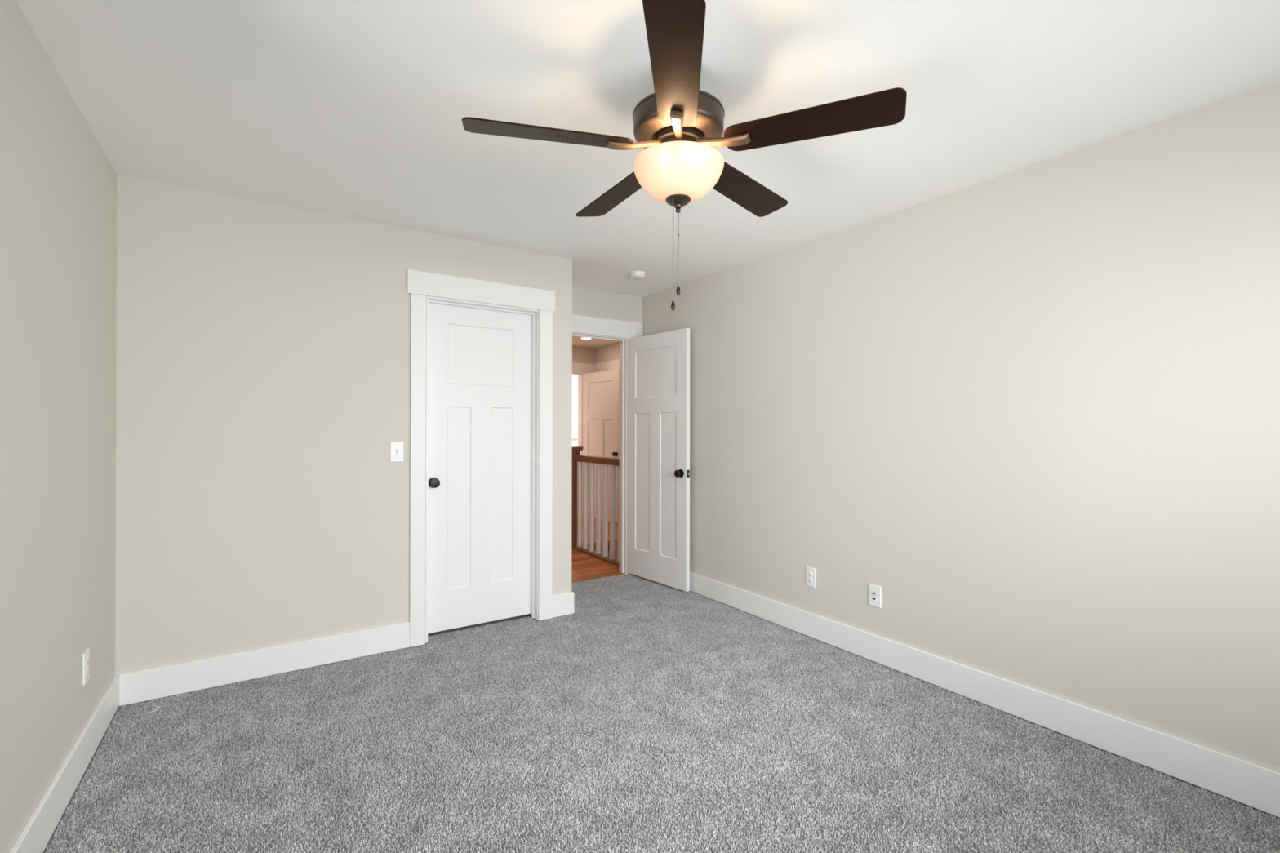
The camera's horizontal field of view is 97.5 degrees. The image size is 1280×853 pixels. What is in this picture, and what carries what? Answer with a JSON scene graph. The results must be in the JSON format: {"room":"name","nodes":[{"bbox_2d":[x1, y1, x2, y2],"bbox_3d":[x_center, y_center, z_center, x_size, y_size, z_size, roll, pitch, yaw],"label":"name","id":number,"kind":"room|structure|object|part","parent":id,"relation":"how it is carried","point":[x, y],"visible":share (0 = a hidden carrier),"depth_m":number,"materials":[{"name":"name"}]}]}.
{"room":"empty bedroom","nodes":[
{"label":"empty bedroom","id":0,"kind":"room"},
{"bbox_2d":[0,0,116,852],"bbox_3d":[-1.470,0.087,1.093,0.100,2.590,5.054,0,0,-34],"label":"wall","id":1,"kind":"structure","parent":0,"point":[58,184],"depth_m":1.77,"materials":[{"name":"white paint"}]},
{"bbox_2d":[8,674,119,852],"bbox_3d":[-1.264,1.210,0.884,0.015,0.145,4.077,0,0,-34],"label":"baseboard","id":2,"kind":"structure","parent":1,"relation":"attached to","point":[35,836],"depth_m":1.90,"materials":[{"name":"white paint"}]},
{"bbox_2d":[82,648,89,685],"bbox_3d":[-2.109,0.914,2.139,0.009,0.118,0.073,0,0,-34],"label":"wall outlet","id":3,"kind":"object","parent":1,"relation":"attached to","point":[86,655],"visible":1,"depth_m":2.12,"materials":[{"name":"white plastic"}]},
{"bbox_2d":[86,666,88,675],"bbox_3d":[-2.106,0.934,2.140,0.002,0.034,0.034,0,0,-34],"label":"receptacle","id":4,"kind":"object","parent":3,"relation":"attached to","point":[87,668],"depth_m":2.13,"materials":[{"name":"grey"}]},
{"bbox_2d":[86,656,89,666],"bbox_3d":[-2.106,0.895,2.140,0.002,0.034,0.034,0,0,-34],"label":"receptacle","id":5,"kind":"object","parent":3,"relation":"attached to","point":[87,657],"depth_m":2.14,"materials":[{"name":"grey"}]},
{"bbox_2d":[115,174,572,706],"bbox_3d":[-1.621,0.091,3.498,2.329,2.590,0.662,0,0,-34],"label":"wall","id":6,"kind":"structure","parent":0,"point":[264,348],"depth_m":2.89,"materials":[{"name":"white paint"}]},
{"bbox_2d":[119,622,409,706],"bbox_3d":[-1.867,1.212,2.925,1.258,0.145,0.015,0,0,-34],"label":"baseboard","id":7,"kind":"structure","parent":6,"relation":"attached to","point":[144,685],"depth_m":2.85,"materials":[{"name":"white paint"}]},
{"bbox_2d":[390,441,403,462],"bbox_3d":[-1.400,0.146,3.235,0.073,0.118,0.020,0,0,-34],"label":"light switch","id":8,"kind":"object","parent":6,"relation":"attached to","point":[396,447],"visible":1,"depth_m":3.24,"materials":[{"name":"white plastic"}]},
{"bbox_2d":[427,302,531,633],"bbox_3d":[-1.015,0.253,3.602,0.690,2.024,0.085,0,0,-34],"label":"door","id":9,"kind":"structure","parent":6,"relation":"in","point":[480,360],"depth_m":3.60,"materials":[{"name":"white paint"}]},
{"bbox_3d":[-1.253,0.344,3.421,0.057,0.057,0.049,0,0,-34],"label":"knob","id":10,"kind":"part","parent":9,"relation":"part of","materials":[{"name":"black metal"}]},
{"bbox_2d":[406,269,555,647],"bbox_3d":[-0.999,0.188,3.571,0.936,2.198,0.139,0,0,-34],"label":"door frame","id":11,"kind":"structure","parent":6,"relation":"attached to","point":[424,288],"depth_m":3.54,"materials":[{"name":"white paint"}]},
{"bbox_3d":[-1.306,0.255,3.299,0.086,2.061,0.019,0,0,-34],"label":"casing","id":12,"kind":"part","parent":11,"relation":"part of","materials":[{"name":"white paint"}]},
{"bbox_3d":[-0.633,0.258,3.751,0.095,2.061,0.019,0,0,-34],"label":"casing","id":13,"kind":"part","parent":11,"relation":"part of","materials":[{"name":"white paint"}]},
{"bbox_2d":[551,591,574,617],"bbox_3d":[-0.705,1.216,4.091,0.170,0.145,0.657,0,0,-34],"label":"baseboard","id":14,"kind":"structure","parent":6,"relation":"attached to","point":[563,604],"depth_m":3.82,"materials":[{"name":"white paint"}]},
{"bbox_2d":[572,314,643,574],"bbox_3d":[-0.438,0.187,4.745,1.023,2.207,0.139,0,0,-34],"label":"door frame","id":15,"kind":"structure","parent":6,"relation":"attached to","point":[584,326],"depth_m":4.92,"materials":[{"name":"white paint"}]},
{"bbox_3d":[-0.071,0.261,4.924,0.090,2.061,0.019,0,0,-34],"label":"casing","id":16,"kind":"part","parent":15,"relation":"part of","materials":[{"name":"white paint"}]},
{"bbox_2d":[572,374,577,446],"bbox_3d":[-1.834,0.137,10.631,3.600,2.560,0.100,0,0,-34],"label":"wall","id":17,"kind":"structure","parent":0,"point":[575,377],"depth_m":10.95,"materials":[{"name":"white paint"}]},
{"bbox_2d":[572,408,577,438],"bbox_3d":[-1.036,-0.064,11.130,0.880,0.595,0.140,0,0,-34],"label":"window","id":18,"kind":"structure","parent":17,"relation":"in","point":[574,436],"depth_m":10.96,"materials":[{"name":"white paint"}]},
{"bbox_2d":[572,346,594,364],"bbox_3d":[-1.877,0.131,7.411,3.040,2.560,0.120,0,0,-34],"label":"wall","id":19,"kind":"structure","parent":0,"point":[580,354],"depth_m":8.05,"materials":[{"name":"white paint"}]},
{"bbox_2d":[594,342,619,364],"bbox_3d":[0.187,1.375,6.985,0.120,5.040,2.886,0,0,-34],"label":"wall","id":20,"kind":"structure","parent":0,"point":[611,352],"depth_m":7.86,"materials":[{"name":"white paint"}]},
{"bbox_2d":[572,359,619,516],"bbox_3d":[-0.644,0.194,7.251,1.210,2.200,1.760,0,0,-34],"label":"door frame","id":21,"kind":"structure","parent":20,"relation":"attached to","point":[579,369],"depth_m":8.04,"materials":[{"name":"white paint"}]},
{"bbox_2d":[582,369,619,523],"bbox_3d":[-0.548,0.266,7.711,0.085,2.034,0.819,0,0,-42],"label":"door","id":22,"kind":"structure","parent":20,"relation":"in","point":[601,390],"depth_m":7.69,"materials":[{"name":"white paint"}]},
{"bbox_2d":[572,286,642,323],"bbox_3d":[-0.873,0.094,4.467,4.652,2.590,0.115,0,0,-34],"label":"wall","id":23,"kind":"structure","parent":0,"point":[585,302],"depth_m":4.79,"materials":[{"name":"white paint"}]},
{"bbox_2d":[600,549,617,555],"bbox_3d":[0.049,2.643,5.902,1.310,2.500,1.451,0,0,-34],"label":"wall","id":24,"kind":"structure","parent":0,"point":[615,549],"depth_m":6.44,"materials":[{"name":"white paint"}]},
{"bbox_2d":[15,0,1279,347],"bbox_3d":[-0.376,-1.202,3.643,4.752,0.100,8.070,0,0,-34],"label":"ceiling","id":25,"kind":"structure","parent":0,"point":[356,109],"depth_m":1.95,"materials":[{"name":"white paint"}]},
{"bbox_2d":[630,271,645,279],"bbox_3d":[-0.018,-1.131,4.203,0.115,0.038,0.115,0,0,-34],"label":"smoke detector","id":26,"kind":"object","parent":25,"relation":"attached to","point":[634,274],"visible":1,"depth_m":4.16,"materials":[{"name":"white plastic"}]},
{"bbox_2d":[462,0,906,310],"bbox_3d":[0.106,-0.760,1.842,1.283,0.787,1.241,0,0,-34],"label":"ceiling fan","id":27,"kind":"object","parent":25,"relation":"hanging from","point":[677,126],"visible":1,"depth_m":1.68,"materials":[{"name":"brown metal"}]},
{"bbox_3d":[-0.273,-0.889,1.710,0.510,0.006,0.137,0,12,-13],"label":"blade","id":28,"kind":"part","parent":27,"relation":"part of","materials":[{"name":"brown wood"}]},
{"bbox_3d":[-0.088,-0.888,2.151,0.137,0.006,0.510,-14,7,-30],"label":"blade","id":29,"kind":"part","parent":27,"relation":"part of","materials":[{"name":"brown wood"}]},
{"bbox_3d":[0.105,-0.558,1.773,0.003,0.327,0.003,0,0,-34],"label":"pull chain","id":30,"kind":"part","parent":27,"relation":"part of","materials":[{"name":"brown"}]},
{"bbox_3d":[0.089,-0.889,1.398,0.137,0.006,0.510,12,1,5],"label":"blade","id":31,"kind":"part","parent":27,"relation":"part of","materials":[{"name":"brown wood"}]},
{"bbox_3d":[0.123,-0.568,1.803,0.003,0.237,0.003,0,0,-34],"label":"pull chain","id":32,"kind":"part","parent":27,"relation":"part of","materials":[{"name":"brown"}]},
{"bbox_3d":[0.123,-0.787,1.803,0.292,0.115,0.292,0,0,-34],"label":"lamp shade","id":33,"kind":"part","parent":27,"relation":"part of","materials":[{"name":"white glass"}]},
{"bbox_3d":[0.389,-0.887,2.111,0.137,0.006,0.510,-16,-10,40],"label":"blade","id":34,"kind":"part","parent":27,"relation":"part of","materials":[{"name":"brown wood"}]},
{"bbox_3d":[0.498,-0.888,1.646,0.510,0.006,0.137,0,-12,23],"label":"blade","id":35,"kind":"part","parent":27,"relation":"part of","materials":[{"name":"brown wood"}]},
{"bbox_2d":[43,516,1279,852],"bbox_3d":[-0.409,1.351,3.681,4.752,0.116,7.970,0,0,-34],"label":"floor","id":36,"kind":"structure","parent":0,"point":[584,566],"depth_m":4.76,"materials":[{"name":"brown wood"}]},
{"bbox_2d":[571,446,582,546],"bbox_3d":[-0.720,0.757,6.068,0.156,1.078,0.156,0,0,-34],"label":"newel post","id":37,"kind":"object","parent":36,"relation":"on","point":[575,450],"visible":0.41,"depth_m":6.01,"materials":[{"name":"brown wood"}]},
{"bbox_2d":[571,545,618,566],"bbox_3d":[-0.375,1.284,5.552,0.110,0.022,1.132,0,0,-34],"label":"plank","id":38,"kind":"object","parent":36,"relation":"on","point":[607,559],"visible":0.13,"depth_m":5.58,"materials":[{"name":"brown wood"}]},
{"bbox_2d":[577,461,582,546],"bbox_3d":[-0.639,0.822,5.948,0.042,0.904,0.042,0,0,-34],"label":"baluster","id":39,"kind":"object","parent":38,"relation":"on","point":[579,464],"visible":0.8,"depth_m":5.93,"materials":[{"name":"white paint"}]},
{"bbox_2d":[573,454,619,466],"bbox_3d":[-0.373,0.337,5.554,0.062,0.066,1.132,0,0,-34],"label":"handrail","id":40,"kind":"object","parent":39,"relation":"on","point":[596,460],"visible":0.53,"depth_m":5.58,"materials":[{"name":"brown wood"}]},
{"bbox_2d":[582,462,588,549],"bbox_3d":[-0.565,0.822,5.838,0.042,0.904,0.042,0,0,-34],"label":"baluster","id":41,"kind":"object","parent":38,"relation":"on","point":[585,465],"visible":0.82,"depth_m":5.82,"materials":[{"name":"white paint"}]},
{"bbox_2d":[589,462,595,551],"bbox_3d":[-0.491,0.822,5.727,0.042,0.904,0.042,0,0,-34],"label":"baluster","id":42,"kind":"object","parent":38,"relation":"on","point":[592,465],"visible":0.78,"depth_m":5.71,"materials":[{"name":"white paint"}]},
{"bbox_2d":[595,463,601,554],"bbox_3d":[-0.415,0.822,5.614,0.042,0.904,0.042,0,0,-34],"label":"baluster","id":43,"kind":"object","parent":38,"relation":"on","point":[598,466],"visible":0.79,"depth_m":5.60,"materials":[{"name":"white paint"}]},
{"bbox_2d":[602,464,608,556],"bbox_3d":[-0.340,0.821,5.502,0.042,0.904,0.042,0,0,-34],"label":"baluster","id":44,"kind":"object","parent":38,"relation":"on","point":[605,467],"visible":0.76,"depth_m":5.49,"materials":[{"name":"white paint"}]},
{"bbox_2d":[609,465,615,559],"bbox_3d":[-0.264,0.821,5.389,0.042,0.904,0.042,0,0,-34],"label":"baluster","id":45,"kind":"object","parent":38,"relation":"on","point":[612,468],"visible":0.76,"depth_m":5.37,"materials":[{"name":"white paint"}]},
{"bbox_2d":[617,466,619,562],"bbox_3d":[-0.189,0.821,5.276,0.042,0.904,0.042,0,0,-34],"label":"baluster","id":46,"kind":"object","parent":38,"relation":"on","point":[618,467],"visible":0.38,"depth_m":5.26,"materials":[{"name":"white paint"}]},
{"bbox_2d":[44,573,1279,852],"bbox_3d":[-0.069,1.292,2.105,3.324,0.001,4.736,0,0,-34],"label":"carpet","id":47,"kind":"structure","parent":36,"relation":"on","point":[649,717],"depth_m":2.18,"materials":[{"name":"grey carpet"}]},
{"bbox_2d":[146,704,160,714],"bbox_3d":[-2.196,1.276,2.536,0.040,0.004,0.095,0,0,-23],"label":"thread","id":48,"kind":"object","parent":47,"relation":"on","point":[155,709],"visible":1,"depth_m":2.52,"materials":[{"name":"white"}]},
{"bbox_2d":[642,80,1279,816],"bbox_3d":[1.404,0.096,3.021,0.100,2.590,5.054,0,0,-34],"label":"wall","id":49,"kind":"structure","parent":0,"point":[1035,408],"depth_m":2.44,"materials":[{"name":"white paint"}]},
{"bbox_2d":[626,328,689,591],"bbox_3d":[0.138,0.256,4.615,0.125,2.034,0.750,0,0,-40],"label":"door","id":50,"kind":"structure","parent":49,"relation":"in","point":[658,413],"depth_m":4.57,"materials":[{"name":"white paint"}]},
{"bbox_3d":[0.301,0.365,4.358,0.049,0.057,0.057,0,0,-40],"label":"knob","id":51,"kind":"part","parent":50,"relation":"part of","materials":[{"name":"black metal"}]},
{"bbox_2d":[805,566,816,587],"bbox_3d":[1.049,0.926,3.448,0.009,0.118,0.073,0,0,-34],"label":"wall outlet","id":52,"kind":"object","parent":49,"relation":"attached to","point":[811,573],"visible":1,"depth_m":3.44,"materials":[{"name":"white plastic"}]},
{"bbox_2d":[808,577,813,583],"bbox_3d":[1.047,0.946,3.446,0.002,0.034,0.034,0,0,-34],"label":"receptacle","id":53,"kind":"object","parent":52,"relation":"attached to","point":[810,580],"depth_m":3.44,"materials":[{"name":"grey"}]},
{"bbox_2d":[808,571,813,577],"bbox_3d":[1.047,0.907,3.446,0.002,0.034,0.034,0,0,-34],"label":"receptacle","id":54,"kind":"object","parent":52,"relation":"attached to","point":[810,573],"depth_m":3.44,"materials":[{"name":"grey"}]},
{"bbox_2d":[868,583,881,608],"bbox_3d":[1.289,0.932,3.085,0.017,0.118,0.073,0,0,-34],"label":"jack plate","id":55,"kind":"object","parent":49,"relation":"attached to","point":[875,591],"visible":1,"depth_m":3.08,"materials":[{"name":"white plastic"}]},
{"bbox_2d":[689,572,1279,817],"bbox_3d":[1.330,1.218,3.023,0.015,0.145,4.739,0,0,-34],"label":"baseboard","id":56,"kind":"structure","parent":49,"relation":"attached to","point":[1255,786],"depth_m":2.41,"materials":[{"name":"white paint"}]}
]}

